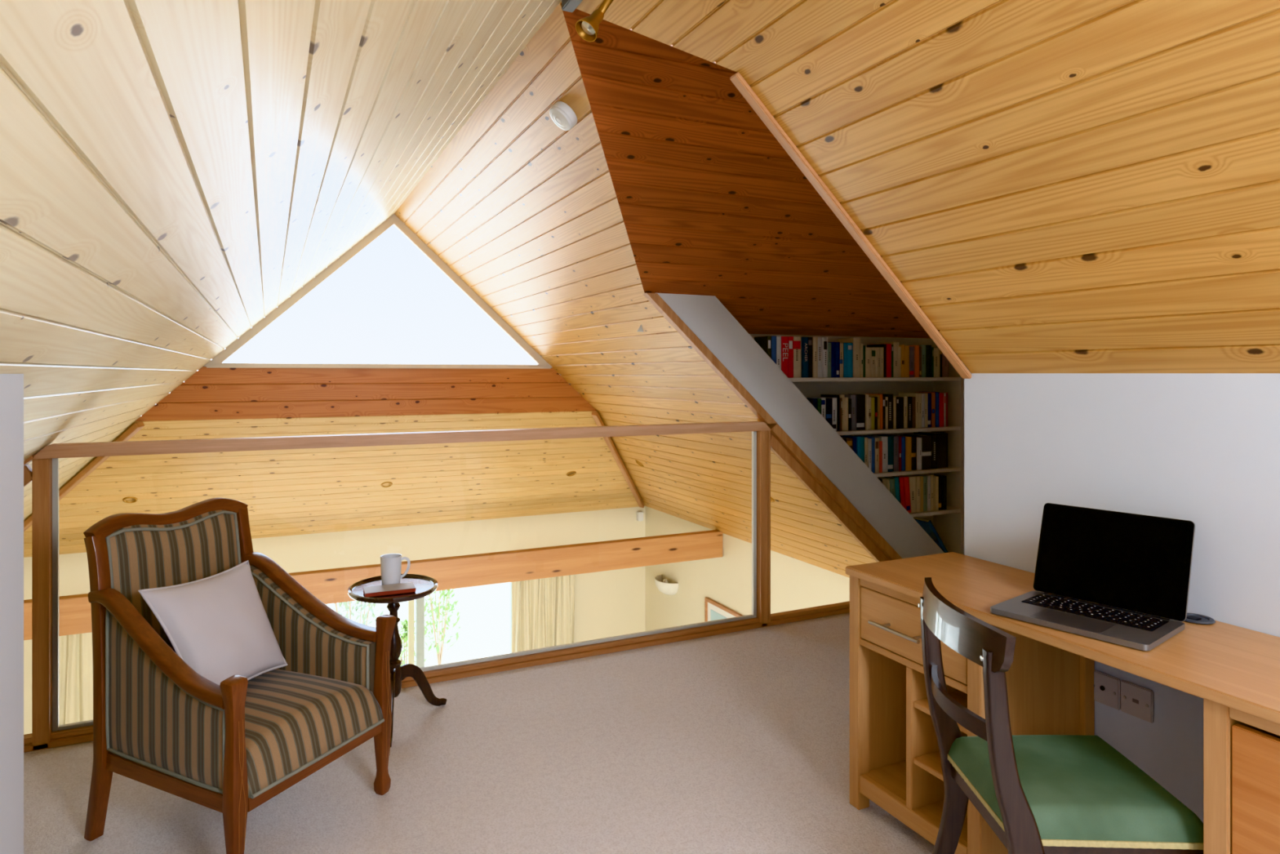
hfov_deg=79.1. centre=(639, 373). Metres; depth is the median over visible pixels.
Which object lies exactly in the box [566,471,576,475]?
wood knot
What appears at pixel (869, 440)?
book
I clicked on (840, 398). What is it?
book
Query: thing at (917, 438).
book
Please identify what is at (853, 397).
book
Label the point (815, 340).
book
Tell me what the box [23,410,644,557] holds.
ceiling
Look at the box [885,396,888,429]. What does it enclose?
book
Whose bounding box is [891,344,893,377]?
book
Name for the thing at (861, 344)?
book
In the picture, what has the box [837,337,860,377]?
book
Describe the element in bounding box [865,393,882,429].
book
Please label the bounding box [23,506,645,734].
wall
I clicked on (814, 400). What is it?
book
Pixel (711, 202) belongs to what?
ceiling
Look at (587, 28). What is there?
track spotlight
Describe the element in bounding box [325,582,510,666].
window
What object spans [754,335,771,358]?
book
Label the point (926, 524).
folder
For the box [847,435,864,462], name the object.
book
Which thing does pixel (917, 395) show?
book
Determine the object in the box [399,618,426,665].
shrub
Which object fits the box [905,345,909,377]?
book
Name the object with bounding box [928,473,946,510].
book
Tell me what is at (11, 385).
wall
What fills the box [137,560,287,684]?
cushion
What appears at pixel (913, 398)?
book
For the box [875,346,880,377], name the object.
book
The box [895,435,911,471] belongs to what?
book
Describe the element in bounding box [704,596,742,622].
picture frame
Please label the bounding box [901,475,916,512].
book
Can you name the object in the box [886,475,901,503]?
book
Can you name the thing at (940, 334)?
wall
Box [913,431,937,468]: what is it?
book
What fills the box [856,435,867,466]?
book
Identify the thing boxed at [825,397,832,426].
book
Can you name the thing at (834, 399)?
book
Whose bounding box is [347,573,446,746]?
table
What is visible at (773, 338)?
book
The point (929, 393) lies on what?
book
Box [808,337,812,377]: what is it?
book
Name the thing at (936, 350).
book
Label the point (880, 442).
book
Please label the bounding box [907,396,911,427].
book
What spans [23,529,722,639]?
beam
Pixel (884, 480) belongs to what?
book
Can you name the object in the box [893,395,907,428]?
book
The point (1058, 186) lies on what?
ceiling
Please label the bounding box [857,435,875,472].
book
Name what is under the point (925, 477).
book
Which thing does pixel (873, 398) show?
book
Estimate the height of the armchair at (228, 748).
0.934 m
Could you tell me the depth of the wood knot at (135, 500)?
5.77 m
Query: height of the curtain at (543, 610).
1.925 m
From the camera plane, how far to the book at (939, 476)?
4.76 m
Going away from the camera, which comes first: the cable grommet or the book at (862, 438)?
the cable grommet
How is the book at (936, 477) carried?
on the bookcase at (948, 523)
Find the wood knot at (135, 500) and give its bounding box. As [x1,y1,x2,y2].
[122,496,137,502]
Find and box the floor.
[23,612,934,853]
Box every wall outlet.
[1093,669,1120,710]
[1120,680,1153,723]
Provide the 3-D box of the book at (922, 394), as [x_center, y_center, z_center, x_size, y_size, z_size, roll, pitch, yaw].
[1.685,0.226,4.763,0.030,0.206,0.142,0,0,-26]
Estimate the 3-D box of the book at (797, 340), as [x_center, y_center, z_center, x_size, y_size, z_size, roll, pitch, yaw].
[0.842,-0.090,4.372,0.059,0.226,0.144,0,0,-26]
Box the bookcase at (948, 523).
[749,333,963,554]
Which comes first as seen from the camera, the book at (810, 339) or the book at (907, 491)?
the book at (810, 339)
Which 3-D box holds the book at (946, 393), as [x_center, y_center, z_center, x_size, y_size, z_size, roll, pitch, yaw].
[1.867,0.225,4.858,0.024,0.210,0.136,0,0,-26]
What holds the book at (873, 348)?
on the bookcase at (948, 523)
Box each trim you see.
[23,421,144,531]
[591,411,644,507]
[642,293,777,423]
[729,71,971,378]
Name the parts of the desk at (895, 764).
leg, panel, rail, handle, rail, rail, drawer, leg, panel, leg, leg, rail, door, panel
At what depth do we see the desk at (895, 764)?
2.11 m
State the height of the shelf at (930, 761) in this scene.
0.017 m
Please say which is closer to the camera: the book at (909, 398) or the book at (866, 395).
the book at (866, 395)
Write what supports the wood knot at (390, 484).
in the ceiling at (305, 491)
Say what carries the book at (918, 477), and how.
on the bookcase at (948, 523)
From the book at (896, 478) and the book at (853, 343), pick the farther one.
the book at (896, 478)
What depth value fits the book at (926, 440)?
4.71 m
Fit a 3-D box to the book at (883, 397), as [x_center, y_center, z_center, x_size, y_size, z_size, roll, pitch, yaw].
[1.405,0.233,4.639,0.021,0.194,0.155,0,0,-26]
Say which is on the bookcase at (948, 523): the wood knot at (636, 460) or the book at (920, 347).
the book at (920, 347)
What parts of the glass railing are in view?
sloping frame, post, handrail, rail, post, sloping frame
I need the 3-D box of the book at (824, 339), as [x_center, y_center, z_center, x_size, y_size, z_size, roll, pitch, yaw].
[1.018,-0.090,4.444,0.028,0.226,0.142,0,0,-26]
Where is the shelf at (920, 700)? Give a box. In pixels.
[913,690,967,734]
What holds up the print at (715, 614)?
attached to the picture frame at (713, 611)
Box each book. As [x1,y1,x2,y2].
[363,582,415,596]
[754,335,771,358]
[771,336,776,364]
[776,336,781,368]
[781,336,788,377]
[788,336,793,377]
[793,336,801,377]
[801,337,808,377]
[806,396,825,418]
[806,397,817,409]
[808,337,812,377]
[812,337,817,377]
[815,396,836,431]
[817,337,822,377]
[817,398,821,413]
[820,394,839,431]
[822,337,827,377]
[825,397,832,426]
[827,342,831,377]
[829,342,835,377]
[834,394,844,431]
[835,342,839,377]
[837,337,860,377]
[839,397,842,431]
[840,342,843,377]
[840,435,856,453]
[841,436,853,449]
[843,342,848,377]
[843,435,860,457]
[844,394,856,430]
[844,397,848,431]
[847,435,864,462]
[848,342,853,377]
[848,393,865,430]
[848,398,851,431]
[850,393,868,430]
[853,342,854,377]
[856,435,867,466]
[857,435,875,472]
[860,343,862,377]
[862,345,865,377]
[865,346,871,377]
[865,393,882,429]
[866,344,886,377]
[866,435,888,472]
[867,438,871,471]
[868,394,879,429]
[868,396,871,429]
[870,346,875,377]
[871,393,893,428]
[871,396,877,429]
[871,397,874,429]
[875,342,898,377]
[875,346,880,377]
[875,437,879,472]
[876,434,898,471]
[877,477,886,487]
[878,343,891,377]
[879,435,893,471]
[879,440,882,472]
[879,476,895,497]
[880,346,883,377]
[882,395,885,429]
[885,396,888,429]
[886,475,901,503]
[886,479,889,490]
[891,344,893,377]
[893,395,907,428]
[893,396,896,428]
[894,475,906,509]
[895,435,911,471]
[896,396,898,428]
[898,344,905,377]
[898,346,901,377]
[898,392,919,427]
[898,396,903,428]
[898,435,905,471]
[898,436,901,471]
[899,435,916,470]
[900,392,921,427]
[901,475,911,512]
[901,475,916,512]
[903,433,932,469]
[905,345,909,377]
[906,345,919,377]
[906,392,924,427]
[906,392,928,427]
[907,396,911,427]
[909,346,914,377]
[911,396,915,427]
[911,474,927,511]
[911,475,920,511]
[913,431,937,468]
[915,391,935,426]
[915,474,930,511]
[915,475,923,511]
[916,436,919,470]
[919,344,925,377]
[919,346,921,377]
[919,437,921,470]
[920,431,947,467]
[922,473,934,510]
[923,392,931,426]
[925,345,931,377]
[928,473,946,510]
[931,346,933,377]
[933,347,939,377]
[934,391,939,426]
[934,475,938,510]
[934,475,942,510]
[939,349,942,377]
[939,392,943,426]
[942,352,948,377]
[943,392,946,426]
[946,392,947,426]
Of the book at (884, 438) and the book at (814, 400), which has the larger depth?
the book at (884, 438)
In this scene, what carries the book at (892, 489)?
on the bookcase at (948, 523)
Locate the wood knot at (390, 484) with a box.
[380,481,392,487]
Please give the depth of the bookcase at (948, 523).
4.81 m
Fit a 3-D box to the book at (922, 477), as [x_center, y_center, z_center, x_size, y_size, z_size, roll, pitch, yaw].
[1.682,0.733,4.774,0.019,0.212,0.145,0,0,-26]
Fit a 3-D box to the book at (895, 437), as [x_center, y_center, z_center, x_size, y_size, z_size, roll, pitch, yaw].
[1.495,0.478,4.677,0.041,0.210,0.139,0,0,-26]
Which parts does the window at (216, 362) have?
sill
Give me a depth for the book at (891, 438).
4.60 m
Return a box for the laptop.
[990,502,1195,650]
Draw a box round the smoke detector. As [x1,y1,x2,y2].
[549,101,577,130]
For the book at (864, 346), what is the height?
0.186 m
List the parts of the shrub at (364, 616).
stem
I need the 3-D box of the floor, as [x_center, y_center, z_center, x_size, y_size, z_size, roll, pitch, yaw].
[0.659,1.485,0.801,6.000,0.250,6.175,0,0,-26]
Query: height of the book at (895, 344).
0.210 m
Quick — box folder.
[913,516,948,552]
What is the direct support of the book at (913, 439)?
on the bookcase at (948, 523)
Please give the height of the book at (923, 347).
0.196 m
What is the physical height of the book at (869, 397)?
0.191 m
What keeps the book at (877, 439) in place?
on the bookcase at (948, 523)
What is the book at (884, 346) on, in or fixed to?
on the bookcase at (948, 523)
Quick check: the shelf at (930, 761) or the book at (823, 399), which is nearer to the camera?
the shelf at (930, 761)
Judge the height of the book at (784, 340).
0.226 m
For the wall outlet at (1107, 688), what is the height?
0.086 m
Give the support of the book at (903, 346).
on the bookcase at (948, 523)
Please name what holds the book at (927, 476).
on the bookcase at (948, 523)
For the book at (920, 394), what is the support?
on the bookcase at (948, 523)
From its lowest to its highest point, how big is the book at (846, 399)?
0.192 m
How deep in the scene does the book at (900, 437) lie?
4.62 m
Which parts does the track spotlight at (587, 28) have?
stem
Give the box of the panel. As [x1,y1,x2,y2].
[657,293,944,558]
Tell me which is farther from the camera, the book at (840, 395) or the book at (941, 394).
the book at (941, 394)
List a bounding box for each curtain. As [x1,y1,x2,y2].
[58,631,93,725]
[511,574,574,652]
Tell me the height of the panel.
1.771 m
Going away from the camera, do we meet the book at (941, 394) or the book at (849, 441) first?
the book at (849, 441)
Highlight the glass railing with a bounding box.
[23,421,902,752]
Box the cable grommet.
[1184,613,1215,624]
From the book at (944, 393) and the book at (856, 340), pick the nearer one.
the book at (856, 340)
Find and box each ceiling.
[0,0,1279,577]
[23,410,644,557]
[560,2,939,338]
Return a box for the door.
[408,582,511,667]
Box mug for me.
[380,553,410,585]
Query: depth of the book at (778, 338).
4.24 m
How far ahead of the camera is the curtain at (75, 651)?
6.12 m
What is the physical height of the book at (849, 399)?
0.184 m
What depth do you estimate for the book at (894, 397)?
4.61 m
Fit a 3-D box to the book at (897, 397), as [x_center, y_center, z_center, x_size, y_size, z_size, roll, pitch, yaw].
[1.500,0.235,4.677,0.020,0.189,0.152,0,0,-26]
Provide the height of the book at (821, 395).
0.206 m
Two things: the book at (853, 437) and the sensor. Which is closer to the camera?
the book at (853, 437)
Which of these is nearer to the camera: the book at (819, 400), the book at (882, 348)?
the book at (819, 400)
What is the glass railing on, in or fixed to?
on the floor
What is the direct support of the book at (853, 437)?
on the bookcase at (948, 523)
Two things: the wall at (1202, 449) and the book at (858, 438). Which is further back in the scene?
the book at (858, 438)
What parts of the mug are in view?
handle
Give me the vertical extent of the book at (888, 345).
0.198 m
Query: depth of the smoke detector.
2.93 m
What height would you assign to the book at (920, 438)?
0.194 m
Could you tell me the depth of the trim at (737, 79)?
2.36 m
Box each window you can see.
[203,213,551,368]
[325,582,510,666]
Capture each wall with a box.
[0,373,23,853]
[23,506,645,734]
[645,506,849,631]
[940,333,971,554]
[964,373,1279,822]
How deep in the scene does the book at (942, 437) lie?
4.79 m
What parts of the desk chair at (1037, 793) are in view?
leg, rail, rail, leg, seat, seat frame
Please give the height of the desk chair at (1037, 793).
0.854 m
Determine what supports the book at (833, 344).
on the bookcase at (948, 523)
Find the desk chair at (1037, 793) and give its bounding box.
[917,577,1203,853]
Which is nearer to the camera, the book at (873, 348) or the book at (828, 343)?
the book at (828, 343)
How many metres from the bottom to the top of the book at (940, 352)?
0.177 m
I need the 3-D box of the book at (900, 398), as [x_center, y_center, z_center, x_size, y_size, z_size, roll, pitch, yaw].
[1.530,0.236,4.694,0.047,0.188,0.135,0,0,-26]
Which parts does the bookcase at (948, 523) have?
shelf, shelf, shelf, shelf, panel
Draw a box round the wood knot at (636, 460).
[635,459,644,466]
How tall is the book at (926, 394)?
0.208 m
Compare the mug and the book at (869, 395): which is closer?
the mug
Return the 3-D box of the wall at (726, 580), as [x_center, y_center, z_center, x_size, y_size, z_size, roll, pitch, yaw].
[1.949,2.595,4.565,0.100,2.330,8.550,0,0,-26]
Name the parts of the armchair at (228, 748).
leg, arm, seat rail, panel, crest rail, leg, leg, arm, panel, seat, seat rail, leg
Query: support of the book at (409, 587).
on the table at (424, 585)
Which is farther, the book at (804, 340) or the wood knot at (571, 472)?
the wood knot at (571, 472)
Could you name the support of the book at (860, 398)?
on the bookcase at (948, 523)
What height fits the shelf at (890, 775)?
0.018 m
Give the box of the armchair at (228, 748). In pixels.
[83,497,396,853]
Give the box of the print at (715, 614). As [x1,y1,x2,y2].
[711,609,726,620]
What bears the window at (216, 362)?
in the wooden beam at (209, 393)
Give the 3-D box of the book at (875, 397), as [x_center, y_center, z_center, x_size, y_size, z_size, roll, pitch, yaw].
[1.352,0.234,4.612,0.018,0.192,0.154,0,0,-26]
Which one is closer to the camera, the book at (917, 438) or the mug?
the mug
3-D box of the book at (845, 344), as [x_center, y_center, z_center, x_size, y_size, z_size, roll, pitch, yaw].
[1.151,-0.076,4.506,0.026,0.199,0.138,0,0,-26]
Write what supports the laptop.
on the desk at (895, 764)
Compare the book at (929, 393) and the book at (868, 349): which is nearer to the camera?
the book at (868, 349)
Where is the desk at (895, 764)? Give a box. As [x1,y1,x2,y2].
[845,551,1279,853]
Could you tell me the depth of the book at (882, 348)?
4.56 m
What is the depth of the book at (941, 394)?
4.78 m
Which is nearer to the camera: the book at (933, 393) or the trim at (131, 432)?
the book at (933, 393)
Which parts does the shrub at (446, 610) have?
stem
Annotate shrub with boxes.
[326,600,384,626]
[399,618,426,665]
[424,589,460,664]
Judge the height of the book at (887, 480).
0.210 m
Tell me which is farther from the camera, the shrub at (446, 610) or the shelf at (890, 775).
the shrub at (446, 610)
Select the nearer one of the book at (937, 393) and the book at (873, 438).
the book at (873, 438)
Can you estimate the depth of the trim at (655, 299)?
3.99 m
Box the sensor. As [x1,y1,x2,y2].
[636,511,643,520]
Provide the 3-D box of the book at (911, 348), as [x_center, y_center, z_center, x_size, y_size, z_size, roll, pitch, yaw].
[1.608,-0.069,4.730,0.041,0.185,0.137,0,0,-26]
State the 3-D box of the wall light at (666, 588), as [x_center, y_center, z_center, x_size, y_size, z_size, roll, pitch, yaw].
[0.237,2.163,7.853,0.146,0.155,0.373,0,0,-26]
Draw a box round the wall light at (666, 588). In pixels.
[654,574,678,595]
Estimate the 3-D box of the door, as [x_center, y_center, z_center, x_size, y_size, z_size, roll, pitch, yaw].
[-2.545,2.820,7.213,2.880,1.880,0.070,0,0,-26]
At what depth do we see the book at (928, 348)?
4.72 m
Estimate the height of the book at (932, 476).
0.218 m
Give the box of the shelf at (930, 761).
[913,751,943,781]
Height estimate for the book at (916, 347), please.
0.192 m
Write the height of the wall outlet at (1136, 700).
0.086 m
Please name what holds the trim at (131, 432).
attached to the wooden beam at (209, 393)
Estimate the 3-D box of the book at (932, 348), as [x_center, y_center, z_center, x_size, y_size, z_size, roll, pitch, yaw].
[1.756,-0.068,4.798,0.010,0.183,0.151,0,0,-26]
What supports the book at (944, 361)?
on the bookcase at (948, 523)
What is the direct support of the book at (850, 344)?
on the bookcase at (948, 523)
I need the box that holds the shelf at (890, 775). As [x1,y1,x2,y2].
[865,760,967,842]
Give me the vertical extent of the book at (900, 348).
0.182 m
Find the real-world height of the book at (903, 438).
0.203 m
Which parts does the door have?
frame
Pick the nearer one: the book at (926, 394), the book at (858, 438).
the book at (858, 438)
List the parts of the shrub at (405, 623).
stem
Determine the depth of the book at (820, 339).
4.37 m
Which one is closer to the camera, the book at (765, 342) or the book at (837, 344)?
the book at (765, 342)
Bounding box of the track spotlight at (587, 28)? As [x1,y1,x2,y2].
[561,0,613,41]
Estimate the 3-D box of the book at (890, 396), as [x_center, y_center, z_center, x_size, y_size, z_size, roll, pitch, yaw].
[1.456,0.227,4.656,0.047,0.206,0.129,0,0,-26]
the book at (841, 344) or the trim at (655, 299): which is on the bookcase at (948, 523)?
the book at (841, 344)
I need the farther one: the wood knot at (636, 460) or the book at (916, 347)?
the wood knot at (636, 460)
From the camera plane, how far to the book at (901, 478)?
4.63 m
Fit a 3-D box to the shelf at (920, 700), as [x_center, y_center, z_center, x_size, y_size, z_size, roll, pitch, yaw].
[1.016,0.949,2.217,0.414,0.017,0.212,0,0,-26]
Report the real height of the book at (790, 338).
0.226 m
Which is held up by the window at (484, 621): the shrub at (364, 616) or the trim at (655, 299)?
the shrub at (364, 616)
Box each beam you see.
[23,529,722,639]
[135,366,595,421]

